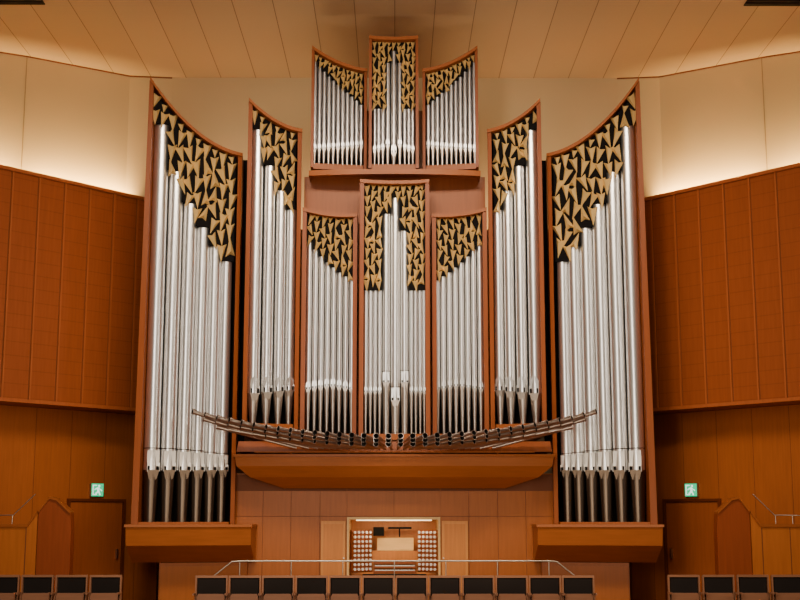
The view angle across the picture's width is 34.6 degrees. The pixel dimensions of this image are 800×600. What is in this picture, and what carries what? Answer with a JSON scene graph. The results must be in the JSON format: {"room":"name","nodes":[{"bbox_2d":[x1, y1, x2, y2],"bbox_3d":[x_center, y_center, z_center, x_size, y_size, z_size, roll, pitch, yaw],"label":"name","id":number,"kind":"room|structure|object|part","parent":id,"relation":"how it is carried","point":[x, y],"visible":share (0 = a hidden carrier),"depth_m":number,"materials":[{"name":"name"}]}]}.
{"room":"auditorium","nodes":[
{"label":"auditorium","id":0,"kind":"room"},
{"bbox_2d":[0,164,144,414],"bbox_3d":[-8.878,-0.203,25.571,8.459,4.584,8.980,0,-10,0],"label":"wall","id":1,"kind":"structure","parent":0,"point":[71,251],"depth_m":25.81,"materials":[{"name":"brown wood"}]},
{"bbox_2d":[0,405,160,599],"bbox_3d":[-9.158,4.059,25.097,7.902,3.967,8.478,0,-10,0],"label":"wall","id":2,"kind":"structure","parent":0,"point":[45,453],"depth_m":26.19,"materials":[{"name":"brown wood"}]},
{"bbox_2d":[67,498,125,599],"bbox_3d":[-6.270,5.189,26.385,0.110,2.173,1.424,-9,-13,41],"label":"door","id":3,"kind":"structure","parent":2,"relation":"in","point":[99,533],"depth_m":26.50,"materials":[{"name":"brown wood"}]},
{"bbox_2d":[89,483,103,496],"bbox_3d":[-6.281,3.932,26.561,0.080,0.270,0.300,-9,-13,41],"label":"exit sign","id":4,"kind":"object","parent":2,"relation":"attached to","point":[95,489],"visible":1,"depth_m":26.52,"materials":[{"name":"green plastic"}]},
{"bbox_2d":[0,53,171,196],"bbox_3d":[-9.312,-3.759,29.441,7.620,3.720,2.944,0,-10,0],"label":"wall","id":5,"kind":"structure","parent":0,"point":[78,124],"depth_m":29.98,"materials":[{"name":"beige paint"}]},
{"bbox_2d":[0,52,171,78],"bbox_3d":[-8.416,-5.573,29.799,6.331,0.025,0.374,5,-11,-26],"label":"trim","id":6,"kind":"structure","parent":5,"relation":"attached to","point":[0,52],"depth_m":30.26,"materials":[{"name":"brown wood"}]},
{"bbox_2d":[171,78,617,472],"bbox_3d":[-0.128,0.706,30.161,16.000,12.281,0.300,0,-10,0],"label":"wall","id":7,"kind":"structure","parent":0,"point":[571,108],"depth_m":30.93,"materials":[{"name":"beige paint"}]},
{"bbox_2d":[0,0,799,77],"bbox_3d":[-0.089,-7.010,22.349,26.000,0.300,18.300,0,-10,0],"label":"ceiling","id":8,"kind":"structure","parent":0,"point":[156,38],"depth_m":28.14,"materials":[{"name":"brown wood"}]},
{"bbox_2d":[0,0,44,4],"bbox_3d":[-8.507,-6.183,26.178,2.316,0.039,0.800,0,-10,0],"label":"ceiling vent","id":9,"kind":"object","parent":8,"relation":"in","point":[2,2],"visible":1,"depth_m":26.43,"materials":[{"name":"black metal"}]},
{"bbox_2d":[744,0,799,5],"bbox_3d":[8.294,-6.171,26.249,2.316,0.039,0.800,0,-10,0],"label":"ceiling vent","id":10,"kind":"object","parent":8,"relation":"in","point":[748,2],"visible":1,"depth_m":26.49,"materials":[{"name":"black metal"}]},
{"bbox_2d":[617,53,799,197],"bbox_3d":[9.068,-3.746,29.519,7.620,3.720,2.944,0,-10,0],"label":"wall","id":11,"kind":"structure","parent":0,"point":[699,127],"depth_m":29.99,"materials":[{"name":"beige paint"}]},
{"bbox_2d":[617,51,799,78],"bbox_3d":[8.172,-5.561,29.869,6.331,0.025,0.374,-5,-11,25],"label":"trim","id":12,"kind":"structure","parent":11,"relation":"attached to","point":[796,51],"depth_m":30.25,"materials":[{"name":"brown wood"}]},
{"bbox_2d":[628,404,799,599],"bbox_3d":[8.940,4.072,25.173,7.902,3.967,8.478,0,-10,0],"label":"wall","id":13,"kind":"structure","parent":0,"point":[745,452],"depth_m":26.12,"materials":[{"name":"brown wood"}]},
{"bbox_2d":[662,498,721,599],"bbox_3d":[6.039,5.197,26.437,0.110,2.173,1.424,9,-13,-41],"label":"door","id":14,"kind":"structure","parent":13,"relation":"in","point":[688,529],"depth_m":26.55,"materials":[{"name":"brown wood"}]},
{"bbox_2d":[685,483,698,496],"bbox_3d":[6.050,3.941,26.613,0.080,0.270,0.300,9,-13,-41],"label":"exit sign","id":15,"kind":"object","parent":13,"relation":"attached to","point":[691,489],"visible":1,"depth_m":26.56,"materials":[{"name":"green plastic"}]},
{"bbox_2d":[644,163,799,414],"bbox_3d":[8.662,-0.190,25.645,8.459,4.584,8.980,0,-10,0],"label":"wall","id":16,"kind":"structure","parent":0,"point":[723,256],"depth_m":25.78,"materials":[{"name":"brown wood"}]},
{"bbox_3d":[-0.047,3.709,10.374,26.000,0.300,38.300,0,-10,0],"label":"floor","id":17,"kind":"structure","parent":0,"visible":0},
{"bbox_2d":[0,575,20,599],"bbox_3d":[-6.470,4.898,20.785,0.532,0.860,0.320,0,-10,0],"label":"chair","id":18,"kind":"object","parent":17,"relation":"on","point":[9,584],"visible":0.97,"depth_m":20.91,"materials":[{"name":"black fabric"}]},
{"bbox_3d":[-6.470,4.939,20.828,0.450,0.355,0.060,0,-10,0],"label":"seat","id":19,"kind":"part","parent":18,"relation":"part of","materials":[{"name":"brown wood"}]},
{"bbox_2d":[0,577,17,596],"bbox_3d":[-6.470,4.690,20.932,0.464,0.320,0.040,0,-10,0],"label":"cushion","id":20,"kind":"object","parent":18,"relation":"on","point":[7,584],"depth_m":20.92,"materials":[{"name":"black fabric"}]},
{"bbox_2d":[0,511,37,591],"bbox_3d":[-7.528,4.689,22.672,2.194,1.908,0.200,0,-10,0],"label":"parapet","id":21,"kind":"object","parent":17,"relation":"on","point":[18,542],"visible":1,"depth_m":22.66,"materials":[{"name":"brown wood"}]},
{"bbox_2d":[0,494,35,522],"bbox_3d":[-7.170,3.718,22.850,1.342,0.533,0.018,0,-10,0],"label":"handrail","id":22,"kind":"object","parent":21,"relation":"on","point":[34,494],"visible":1,"depth_m":22.84,"materials":[{"name":"silver metal"}]},
{"bbox_2d":[16,575,54,599],"bbox_3d":[-5.915,4.899,20.787,0.532,0.860,0.320,0,-10,0],"label":"chair","id":23,"kind":"object","parent":17,"relation":"on","point":[33,587],"visible":0.97,"depth_m":20.91,"materials":[{"name":"black fabric"}]},
{"bbox_3d":[-5.915,4.939,20.831,0.450,0.355,0.060,0,-10,0],"label":"seat","id":24,"kind":"part","parent":23,"relation":"part of","materials":[{"name":"brown wood"}]},
{"bbox_2d":[23,577,51,596],"bbox_3d":[-5.915,4.691,20.934,0.464,0.320,0.040,0,-10,0],"label":"cushion","id":25,"kind":"object","parent":23,"relation":"on","point":[30,584],"depth_m":20.92,"materials":[{"name":"black fabric"}]},
{"bbox_2d":[36,497,74,591],"bbox_3d":[-6.124,4.580,22.758,0.590,2.152,0.280,0,-10,0],"label":"enclosure","id":26,"kind":"object","parent":17,"relation":"on","point":[55,536],"visible":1,"depth_m":22.71,"materials":[{"name":"brown wood"}]},
{"bbox_2d":[51,575,88,599],"bbox_3d":[-5.359,4.899,20.789,0.532,0.860,0.320,0,-10,0],"label":"chair","id":27,"kind":"object","parent":17,"relation":"on","point":[67,587],"visible":0.96,"depth_m":20.91,"materials":[{"name":"black fabric"}]},
{"bbox_3d":[-5.359,4.939,20.833,0.450,0.355,0.060,0,-10,0],"label":"seat","id":28,"kind":"part","parent":27,"relation":"part of","materials":[{"name":"brown wood"}]},
{"bbox_2d":[57,577,85,596],"bbox_3d":[-5.360,4.691,20.936,0.464,0.320,0.040,0,-10,0],"label":"cushion","id":29,"kind":"object","parent":27,"relation":"on","point":[64,584],"depth_m":20.93,"materials":[{"name":"black fabric"}]},
{"bbox_2d":[85,575,122,599],"bbox_3d":[-4.804,4.899,20.792,0.532,0.860,0.320,0,-10,0],"label":"chair","id":30,"kind":"object","parent":17,"relation":"on","point":[101,587],"visible":1,"depth_m":20.92,"materials":[{"name":"black fabric"}]},
{"bbox_3d":[-4.804,4.940,20.835,0.450,0.355,0.060,0,-10,0],"label":"seat","id":31,"kind":"part","parent":30,"relation":"part of","materials":[{"name":"brown wood"}]},
{"bbox_2d":[91,577,119,596],"bbox_3d":[-4.804,4.691,20.939,0.464,0.320,0.040,0,-10,0],"label":"cushion","id":32,"kind":"object","parent":30,"relation":"on","point":[98,584],"depth_m":20.93,"materials":[{"name":"black fabric"}]},
{"bbox_2d":[192,575,227,599],"bbox_3d":[-3.040,4.859,20.553,0.532,0.860,0.320,0,-10,0],"label":"chair","id":33,"kind":"object","parent":17,"relation":"on","point":[207,587],"visible":0.97,"depth_m":20.68,"materials":[{"name":"black fabric"}]},
{"bbox_3d":[-3.040,4.899,20.596,0.450,0.355,0.060,0,-10,0],"label":"seat","id":34,"kind":"part","parent":33,"relation":"part of","materials":[{"name":"brown wood"}]},
{"bbox_2d":[197,578,225,597],"bbox_3d":[-3.040,4.651,20.700,0.464,0.320,0.040,0,-10,0],"label":"cushion","id":35,"kind":"object","parent":33,"relation":"on","point":[204,585],"depth_m":20.69,"materials":[{"name":"black fabric"}]},
{"bbox_2d":[226,575,261,599],"bbox_3d":[-2.502,4.859,20.555,0.532,0.860,0.320,0,-10,0],"label":"chair","id":36,"kind":"object","parent":17,"relation":"on","point":[241,587],"visible":0.95,"depth_m":20.68,"materials":[{"name":"black fabric"}]},
{"bbox_3d":[-2.502,4.899,20.599,0.450,0.355,0.060,0,-10,0],"label":"seat","id":37,"kind":"part","parent":36,"relation":"part of","materials":[{"name":"brown wood"}]},
{"bbox_2d":[231,578,259,597],"bbox_3d":[-2.502,4.651,20.702,0.464,0.320,0.040,0,-10,0],"label":"cushion","id":38,"kind":"object","parent":36,"relation":"on","point":[238,585],"depth_m":20.69,"materials":[{"name":"black fabric"}]},
{"bbox_2d":[260,575,294,599],"bbox_3d":[-1.964,4.859,20.557,0.532,0.860,0.320,0,-10,0],"label":"chair","id":39,"kind":"object","parent":17,"relation":"on","point":[274,587],"visible":0.98,"depth_m":20.69,"materials":[{"name":"black fabric"}]},
{"bbox_3d":[-1.964,4.900,20.601,0.450,0.355,0.060,0,-10,0],"label":"seat","id":40,"kind":"part","parent":39,"relation":"part of","materials":[{"name":"brown wood"}]},
{"bbox_2d":[264,578,292,597],"bbox_3d":[-1.964,4.651,20.704,0.464,0.320,0.040,0,-10,0],"label":"cushion","id":41,"kind":"object","parent":39,"relation":"on","point":[271,585],"depth_m":20.69,"materials":[{"name":"black fabric"}]},
{"bbox_2d":[294,575,327,599],"bbox_3d":[-1.426,4.860,20.559,0.532,0.860,0.320,0,-10,0],"label":"chair","id":42,"kind":"object","parent":17,"relation":"on","point":[307,587],"visible":0.98,"depth_m":20.69,"materials":[{"name":"black fabric"}]},
{"bbox_3d":[-1.426,4.900,20.603,0.450,0.355,0.060,0,-10,0],"label":"seat","id":43,"kind":"part","parent":42,"relation":"part of","materials":[{"name":"brown wood"}]},
{"bbox_2d":[297,578,325,597],"bbox_3d":[-1.426,4.652,20.707,0.464,0.320,0.040,0,-10,0],"label":"cushion","id":44,"kind":"object","parent":42,"relation":"on","point":[304,585],"depth_m":20.69,"materials":[{"name":"black fabric"}]},
{"bbox_2d":[328,575,360,599],"bbox_3d":[-0.888,4.860,20.562,0.532,0.860,0.320,0,-10,0],"label":"chair","id":45,"kind":"object","parent":17,"relation":"on","point":[341,587],"visible":0.98,"depth_m":20.69,"materials":[{"name":"black fabric"}]},
{"bbox_3d":[-0.888,4.901,20.605,0.450,0.355,0.060,0,-10,0],"label":"seat","id":46,"kind":"part","parent":45,"relation":"part of","materials":[{"name":"brown wood"}]},
{"bbox_2d":[331,578,358,595],"bbox_3d":[-0.888,4.652,20.709,0.464,0.320,0.040,0,-10,0],"label":"cushion","id":47,"kind":"object","parent":45,"relation":"on","point":[338,585],"depth_m":20.70,"materials":[{"name":"black fabric"}]},
{"bbox_2d":[361,575,394,599],"bbox_3d":[-0.350,4.861,20.564,0.532,0.860,0.320,0,-10,0],"label":"chair","id":48,"kind":"object","parent":17,"relation":"on","point":[374,587],"visible":1,"depth_m":20.69,"materials":[{"name":"black fabric"}]},
{"bbox_3d":[-0.350,4.901,20.608,0.450,0.355,0.060,0,-10,0],"label":"seat","id":49,"kind":"part","parent":48,"relation":"part of","materials":[{"name":"brown wood"}]},
{"bbox_2d":[364,578,392,597],"bbox_3d":[-0.350,4.652,20.711,0.464,0.320,0.040,0,-10,0],"label":"cushion","id":50,"kind":"object","parent":48,"relation":"on","point":[371,585],"depth_m":20.70,"materials":[{"name":"black fabric"}]},
{"bbox_2d":[124,35,663,599],"bbox_3d":[-0.115,0.474,27.152,10.098,11.725,5.670,0,-10,0],"label":"pipe organ","id":51,"kind":"object","parent":17,"relation":"on","point":[393,354],"visible":1,"depth_m":25.63,"materials":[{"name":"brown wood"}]},
{"bbox_3d":[-3.387,0.002,26.717,0.403,6.011,0.060,0,-10,0],"label":"infill panel","id":52,"kind":"part","parent":51,"relation":"part of","materials":[{"name":"black wood"}]},
{"bbox_3d":[-1.321,5.180,25.294,0.484,1.622,0.080,0,-10,0],"label":"console door","id":53,"kind":"part","parent":51,"relation":"part of","materials":[{"name":"brown wood"}]},
{"bbox_3d":[-0.108,2.981,24.995,5.434,0.054,0.224,0,-10,0],"label":"trumpet support rail","id":54,"kind":"part","parent":51,"relation":"part of","materials":[{"name":"brown wood"}]},
{"bbox_3d":[1.085,5.182,25.304,0.514,1.622,0.080,0,-10,0],"label":"console door","id":55,"kind":"part","parent":51,"relation":"part of","materials":[{"name":"brown wood"}]},
{"bbox_3d":[3.161,0.006,26.744,0.403,6.011,0.060,0,-10,0],"label":"infill panel","id":56,"kind":"part","parent":51,"relation":"part of","materials":[{"name":"black wood"}]},
{"bbox_2d":[350,520,437,599],"bbox_3d":[-0.104,5.367,26.161,1.806,1.746,0.917,0,-10,0],"label":"organ console","id":57,"kind":"object","parent":17,"relation":"on","point":[360,540],"visible":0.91,"depth_m":25.99,"materials":[{"name":"brown wood"}]},
{"bbox_2d":[373,527,383,535],"bbox_3d":[-0.437,4.755,26.364,0.222,0.180,0.220,0,-10,0],"label":"monitor","id":58,"kind":"object","parent":57,"relation":"on","point":[377,531],"depth_m":26.25,"materials":[{"name":"black plastic"}]},
{"bbox_2d":[356,520,431,520],"bbox_3d":[-0.124,4.484,26.118,1.531,0.020,0.100,0,-10,0],"label":"lamp","id":59,"kind":"object","parent":57,"relation":"attached to","point":[356,520],"depth_m":26.07,"materials":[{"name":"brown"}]},
{"bbox_2d":[388,527,411,536],"bbox_3d":[-0.004,4.751,26.280,0.483,0.200,0.050,0,-10,0],"label":"desk lamp","id":60,"kind":"object","parent":57,"relation":"on","point":[399,528],"depth_m":26.27,"materials":[{"name":"black plastic"}]},
{"bbox_2d":[214,560,573,592],"bbox_3d":[-0.249,5.017,22.070,6.545,1.059,0.026,0,-10,0],"label":"guard railing","id":61,"kind":"object","parent":17,"relation":"on","point":[239,561],"visible":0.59,"depth_m":22.14,"materials":[{"name":"silver metal"}]},
{"bbox_2d":[362,574,425,577],"bbox_3d":[-0.110,5.690,24.948,1.240,0.700,0.400,0,-10,0],"label":"bench","id":62,"kind":"object","parent":17,"relation":"on","point":[362,574],"visible":0.12,"depth_m":24.89,"materials":[{"name":"black wood"}]},
{"bbox_2d":[395,575,428,599],"bbox_3d":[0.188,4.861,20.566,0.532,0.860,0.320,0,-10,0],"label":"chair","id":63,"kind":"object","parent":17,"relation":"on","point":[408,587],"visible":1,"depth_m":20.70,"materials":[{"name":"black fabric"}]},
{"bbox_2d":[397,578,425,597],"bbox_3d":[0.188,4.653,20.713,0.464,0.320,0.040,0,-10,0],"label":"cushion","id":64,"kind":"object","parent":63,"relation":"on","point":[404,585],"depth_m":20.70,"materials":[{"name":"black fabric"}]},
{"bbox_3d":[0.188,4.902,20.610,0.450,0.355,0.060,0,-10,0],"label":"seat","id":65,"kind":"part","parent":63,"relation":"part of","materials":[{"name":"brown wood"}]},
{"bbox_2d":[429,575,461,599],"bbox_3d":[0.726,4.861,20.569,0.532,0.860,0.320,0,-10,0],"label":"chair","id":66,"kind":"object","parent":17,"relation":"on","point":[441,587],"visible":0.98,"depth_m":20.70,"materials":[{"name":"black fabric"}]},
{"bbox_3d":[0.726,4.902,20.612,0.450,0.355,0.060,0,-10,0],"label":"seat","id":67,"kind":"part","parent":66,"relation":"part of","materials":[{"name":"brown wood"}]},
{"bbox_2d":[431,578,458,595],"bbox_3d":[0.726,4.653,20.716,0.464,0.320,0.040,0,-10,0],"label":"cushion","id":68,"kind":"object","parent":66,"relation":"on","point":[438,585],"depth_m":20.70,"materials":[{"name":"black fabric"}]},
{"bbox_2d":[462,575,495,599],"bbox_3d":[1.264,4.862,20.571,0.532,0.860,0.320,0,-10,0],"label":"chair","id":69,"kind":"object","parent":17,"relation":"on","point":[474,587],"visible":0.98,"depth_m":20.70,"materials":[{"name":"black fabric"}]},
{"bbox_2d":[464,578,492,597],"bbox_3d":[1.264,4.654,20.718,0.464,0.320,0.040,0,-10,0],"label":"cushion","id":70,"kind":"object","parent":69,"relation":"on","point":[471,585],"depth_m":20.71,"materials":[{"name":"black fabric"}]},
{"bbox_3d":[1.264,4.902,20.615,0.450,0.355,0.060,0,-10,0],"label":"seat","id":71,"kind":"part","parent":69,"relation":"part of","materials":[{"name":"brown wood"}]},
{"bbox_2d":[495,575,529,599],"bbox_3d":[1.802,4.862,20.573,0.532,0.860,0.320,0,-10,0],"label":"chair","id":72,"kind":"object","parent":17,"relation":"on","point":[507,587],"visible":0.98,"depth_m":20.70,"materials":[{"name":"black fabric"}]},
{"bbox_2d":[497,578,525,597],"bbox_3d":[1.802,4.654,20.720,0.464,0.320,0.040,0,-10,0],"label":"cushion","id":73,"kind":"object","parent":72,"relation":"on","point":[504,585],"depth_m":20.71,"materials":[{"name":"black fabric"}]},
{"bbox_3d":[1.802,4.903,20.617,0.450,0.355,0.060,0,-10,0],"label":"seat","id":74,"kind":"part","parent":72,"relation":"part of","materials":[{"name":"brown wood"}]},
{"bbox_2d":[528,575,563,599],"bbox_3d":[2.340,4.863,20.575,0.532,0.860,0.320,0,-10,0],"label":"chair","id":75,"kind":"object","parent":17,"relation":"on","point":[541,587],"visible":0.95,"depth_m":20.71,"materials":[{"name":"black fabric"}]},
{"bbox_2d":[530,578,558,597],"bbox_3d":[2.340,4.654,20.723,0.464,0.320,0.040,0,-10,0],"label":"cushion","id":76,"kind":"object","parent":75,"relation":"on","point":[537,585],"depth_m":20.71,"materials":[{"name":"black fabric"}]},
{"bbox_3d":[2.340,4.903,20.619,0.450,0.355,0.060,0,-10,0],"label":"seat","id":77,"kind":"part","parent":75,"relation":"part of","materials":[{"name":"brown wood"}]},
{"bbox_2d":[561,575,596,599],"bbox_3d":[2.878,4.863,20.578,0.532,0.860,0.320,0,-10,0],"label":"chair","id":78,"kind":"object","parent":17,"relation":"on","point":[574,587],"visible":0.95,"depth_m":20.71,"materials":[{"name":"black fabric"}]},
{"bbox_2d":[564,578,592,597],"bbox_3d":[2.878,4.655,20.725,0.464,0.320,0.040,0,-10,0],"label":"cushion","id":79,"kind":"object","parent":78,"relation":"on","point":[571,585],"depth_m":20.71,"materials":[{"name":"black fabric"}]},
{"bbox_3d":[2.878,4.903,20.621,0.450,0.355,0.060,0,-10,0],"label":"seat","id":80,"kind":"part","parent":78,"relation":"part of","materials":[{"name":"brown wood"}]},
{"bbox_2d":[667,575,703,599],"bbox_3d":[4.642,4.906,20.831,0.532,0.860,0.320,0,-10,0],"label":"chair","id":81,"kind":"object","parent":17,"relation":"on","point":[680,587],"visible":1,"depth_m":20.96,"materials":[{"name":"black fabric"}]},
{"bbox_2d":[669,577,697,596],"bbox_3d":[4.642,4.698,20.979,0.464,0.320,0.040,0,-10,0],"label":"cushion","id":82,"kind":"object","parent":81,"relation":"on","point":[676,584],"depth_m":20.97,"materials":[{"name":"black fabric"}]},
{"bbox_3d":[4.642,4.947,20.875,0.450,0.355,0.060,0,-10,0],"label":"seat","id":83,"kind":"part","parent":81,"relation":"part of","materials":[{"name":"brown wood"}]},
{"bbox_2d":[701,575,738,599],"bbox_3d":[5.207,4.907,20.834,0.532,0.860,0.320,0,-10,0],"label":"chair","id":84,"kind":"object","parent":17,"relation":"on","point":[714,587],"visible":0.96,"depth_m":20.96,"materials":[{"name":"black fabric"}]},
{"bbox_2d":[704,577,731,596],"bbox_3d":[5.207,4.699,20.981,0.464,0.320,0.040,0,-10,0],"label":"cushion","id":85,"kind":"object","parent":84,"relation":"on","point":[711,584],"depth_m":20.97,"materials":[{"name":"black fabric"}]},
{"bbox_3d":[5.207,4.947,20.878,0.450,0.355,0.060,0,-10,0],"label":"seat","id":86,"kind":"part","parent":84,"relation":"part of","materials":[{"name":"brown wood"}]},
{"bbox_2d":[714,497,751,599],"bbox_3d":[5.925,4.588,22.809,0.590,2.152,0.280,0,-10,0],"label":"enclosure","id":87,"kind":"object","parent":17,"relation":"on","point":[732,537],"visible":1,"depth_m":22.77,"materials":[{"name":"brown wood"}]},
{"bbox_2d":[736,575,773,599],"bbox_3d":[5.772,4.907,20.836,0.532,0.860,0.320,0,-10,0],"label":"chair","id":88,"kind":"object","parent":17,"relation":"on","point":[749,587],"visible":0.95,"depth_m":20.96,"materials":[{"name":"black fabric"}]},
{"bbox_2d":[739,577,766,596],"bbox_3d":[5.772,4.699,20.983,0.464,0.320,0.040,0,-10,0],"label":"cushion","id":89,"kind":"object","parent":88,"relation":"on","point":[746,584],"depth_m":20.97,"materials":[{"name":"black fabric"}]},
{"bbox_3d":[5.772,4.948,20.880,0.450,0.355,0.060,0,-10,0],"label":"seat","id":90,"kind":"part","parent":88,"relation":"part of","materials":[{"name":"brown wood"}]},
{"bbox_2d":[750,511,799,591],"bbox_3d":[7.329,4.700,22.735,2.194,1.908,0.200,0,-10,0],"label":"parapet","id":91,"kind":"object","parent":17,"relation":"on","point":[775,548],"visible":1,"depth_m":22.71,"materials":[{"name":"brown wood"}]},
{"bbox_2d":[752,494,799,523],"bbox_3d":[6.971,3.728,22.910,1.342,0.533,0.018,0,-10,0],"label":"handrail","id":92,"kind":"object","parent":91,"relation":"on","point":[752,494],"visible":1,"depth_m":22.88,"materials":[{"name":"silver metal"}]},
{"bbox_2d":[770,575,799,599],"bbox_3d":[6.338,4.907,20.839,0.532,0.860,0.320,0,-10,0],"label":"chair","id":93,"kind":"object","parent":17,"relation":"on","point":[784,587],"visible":0.93,"depth_m":20.97,"materials":[{"name":"black fabric"}]},
{"bbox_3d":[6.337,4.948,20.883,0.450,0.355,0.060,0,-10,0],"label":"seat","id":94,"kind":"part","parent":93,"relation":"part of","materials":[{"name":"brown wood"}]}
]}

